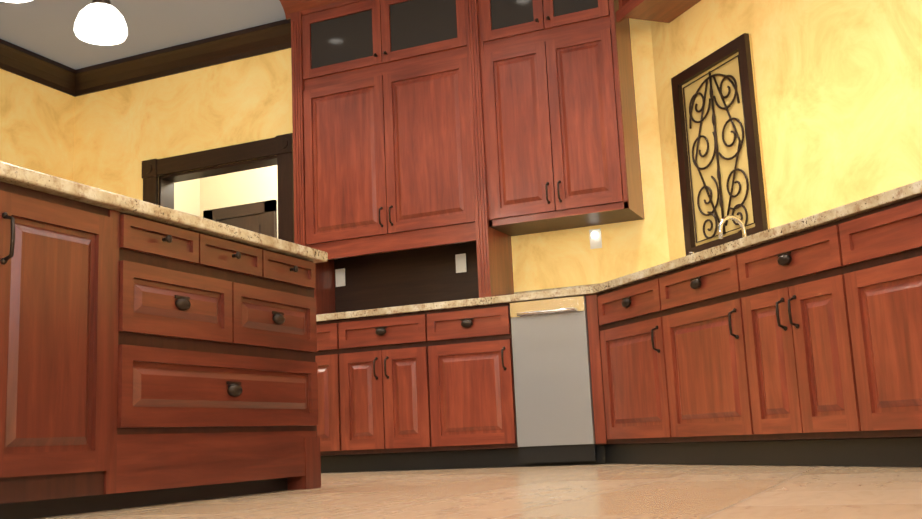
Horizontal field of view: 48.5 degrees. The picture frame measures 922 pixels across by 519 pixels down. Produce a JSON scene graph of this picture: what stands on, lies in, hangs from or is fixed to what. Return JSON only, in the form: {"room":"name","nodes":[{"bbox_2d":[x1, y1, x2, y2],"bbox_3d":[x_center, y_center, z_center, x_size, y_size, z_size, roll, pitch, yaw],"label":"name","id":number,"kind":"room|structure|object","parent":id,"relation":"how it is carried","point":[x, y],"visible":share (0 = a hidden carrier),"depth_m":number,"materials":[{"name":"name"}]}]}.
{"room":"kitchen","nodes":[
{"label":"kitchen","id":0,"kind":"room"},
{"bbox_2d":[0,69,197,215],"bbox_3d":[-4.562,-0.440,4.315,0.170,3.080,10.600,-7,-11,23],"label":"wall","id":1,"kind":"structure","parent":0,"point":[36,126],"depth_m":7.59,"materials":[{"name":"yellow paint"}]},
{"bbox_2d":[0,39,75,95],"bbox_3d":[-3.220,-1.443,7.356,0.100,0.170,1.300,-7,-11,23],"label":"crown molding","id":2,"kind":"structure","parent":1,"relation":"attached to","point":[28,64],"depth_m":7.55,"materials":[{"name":"brown wood"}]},
{"bbox_2d":[0,0,285,69],"bbox_3d":[-1.273,-2.383,3.301,7.600,0.100,11.000,-7,-11,23],"label":"ceiling","id":3,"kind":"structure","parent":0,"point":[44,28],"depth_m":7.07,"materials":[{"name":"paint"}]},
{"bbox_2d":[0,0,31,2],"bbox_3d":[-1.704,-1.589,3.893,0.212,1.216,0.212,-7,-11,23],"label":"pendant light","id":4,"kind":"object","parent":3,"relation":"hanging from","point":[16,1],"visible":1,"depth_m":3.88,"materials":[{"name":"white glass"}]},
{"bbox_2d":[74,0,127,44],"bbox_3d":[-1.515,-1.520,4.332,0.212,1.216,0.212,-7,-11,23],"label":"pendant light","id":5,"kind":"object","parent":3,"relation":"hanging from","point":[100,22],"visible":1,"depth_m":4.19,"materials":[{"name":"white glass"}]},
{"bbox_2d":[198,165,277,237],"bbox_3d":[-1.070,0.162,8.641,3.000,3.080,0.180,-7,-11,23],"label":"wall","id":6,"kind":"structure","parent":0,"point":[258,184],"depth_m":9.11,"materials":[{"name":"beige paint"}]},
{"bbox_2d":[203,200,276,237],"bbox_3d":[-1.905,0.644,8.832,0.752,2.273,0.040,-7,-11,23],"label":"door frame","id":7,"kind":"structure","parent":6,"relation":"attached to","point":[259,217],"depth_m":8.95,"materials":[{"name":"brown wood"}]},
{"bbox_2d":[73,18,669,291],"bbox_3d":[-0.919,-0.147,6.921,4.660,3.080,0.150,-7,-11,23],"label":"wall","id":8,"kind":"structure","parent":0,"point":[121,133],"depth_m":7.25,"materials":[{"name":"yellow paint"}]},
{"bbox_2d":[74,19,290,96],"bbox_3d":[-2.021,-1.475,7.483,2.200,0.170,0.100,-7,-11,23],"label":"crown molding","id":9,"kind":"structure","parent":8,"relation":"attached to","point":[234,46],"depth_m":7.48,"materials":[{"name":"brown wood"}]},
{"bbox_2d":[142,133,293,242],"bbox_3d":[-1.669,0.337,7.157,1.302,2.277,0.197,-7,-11,23],"label":"door frame","id":10,"kind":"structure","parent":8,"relation":"attached to","point":[225,159],"depth_m":7.25,"materials":[{"name":"brown wood"}]},
{"bbox_2d":[287,0,478,239],"bbox_3d":[-0.420,-0.932,6.529,1.293,1.706,0.367,-7,-11,23],"label":"upper cabinet","id":11,"kind":"object","parent":8,"relation":"attached to","point":[431,138],"depth_m":6.36,"materials":[{"name":"brown wood"}]},
{"bbox_2d":[335,268,344,286],"bbox_3d":[-0.790,0.119,6.702,0.070,0.116,0.006,-7,-11,23],"label":"electrical outlet","id":12,"kind":"object","parent":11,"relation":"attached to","point":[340,276],"visible":1,"depth_m":6.70,"materials":[{"name":"white plastic"}]},
{"bbox_2d":[455,253,466,272],"bbox_3d":[0.000,0.023,6.361,0.070,0.116,0.006,-7,-11,23],"label":"electrical outlet","id":13,"kind":"object","parent":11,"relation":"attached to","point":[461,266],"visible":1,"depth_m":6.36,"materials":[{"name":"white plastic"}]},
{"bbox_2d":[471,0,641,211],"bbox_3d":[0.562,-1.051,6.104,0.861,1.706,0.367,-7,-11,23],"label":"upper cabinet","id":14,"kind":"object","parent":8,"relation":"attached to","point":[556,117],"depth_m":5.91,"materials":[{"name":"brown wood"}]},
{"bbox_2d":[294,192,642,248],"bbox_3d":[0.525,0.055,4.713,4.592,0.040,2.597,-7,-11,23],"label":"trim","id":15,"kind":"structure","parent":14,"relation":"attached to","point":[625,199],"depth_m":5.97,"materials":[{"name":"brown wood"}]},
{"bbox_2d":[589,228,601,248],"bbox_3d":[0.790,-0.125,6.038,0.070,0.116,0.044,-7,-11,23],"label":"electrical outlet","id":16,"kind":"object","parent":8,"relation":"attached to","point":[595,239],"visible":1,"depth_m":6.04,"materials":[{"name":"white plastic"}]},
{"bbox_2d":[34,464,921,518],"bbox_3d":[-1.132,0.746,2.751,7.600,0.100,11.000,-7,-11,23],"label":"floor","id":17,"kind":"structure","parent":0,"point":[627,491],"depth_m":2.73,"materials":[{"name":"tile"}]},
{"bbox_2d":[0,161,327,518],"bbox_3d":[-2.269,0.207,2.209,2.006,0.875,4.644,-7,-11,23],"label":"kitchen island","id":18,"kind":"object","parent":17,"relation":"on","point":[152,354],"visible":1,"depth_m":2.83,"materials":[{"name":"brown wood"}]},
{"bbox_2d":[0,161,327,289],"bbox_3d":[-2.282,-0.245,2.279,1.739,0.040,4.727,-7,-11,23],"label":"island countertop","id":19,"kind":"structure","parent":18,"relation":"on","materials":[{"name":"stone"}]},
{"bbox_2d":[314,180,921,472],"bbox_3d":[0.554,0.507,4.647,4.557,0.875,2.566,-7,-11,23],"label":"base cabinet","id":20,"kind":"object","parent":17,"relation":"on","point":[798,342],"depth_m":4.97,"materials":[{"name":"brown wood"}]},
{"bbox_2d":[650,0,921,260],"bbox_3d":[1.881,-0.728,4.334,0.150,3.080,3.850,1,-11,-21],"label":"wall","id":21,"kind":"structure","parent":0,"point":[839,90],"depth_m":4.74,"materials":[{"name":"yellow paint"}]},
{"bbox_2d":[615,0,662,27],"bbox_3d":[1.043,-1.695,5.893,0.255,0.556,0.256,-7,-11,23],"label":"upper cabinet","id":22,"kind":"object","parent":21,"relation":"attached to","point":[633,9],"depth_m":5.74,"materials":[{"name":"brown wood"}]},
{"bbox_2d":[655,0,700,19],"bbox_3d":[1.682,-1.936,4.682,1.991,0.556,1.991,-7,-11,23],"label":"upper cabinet","id":23,"kind":"object","parent":21,"relation":"attached to","point":[669,8],"depth_m":5.68,"materials":[{"name":"brown wood"}]},
{"bbox_2d":[671,33,769,255],"bbox_3d":[1.356,-0.571,5.413,0.040,1.050,0.680,1,-11,-21],"label":"wall art","id":24,"kind":"object","parent":21,"relation":"attached to","point":[718,141],"visible":0.96,"depth_m":5.39,"materials":[{"name":"brown wood"}]}
]}

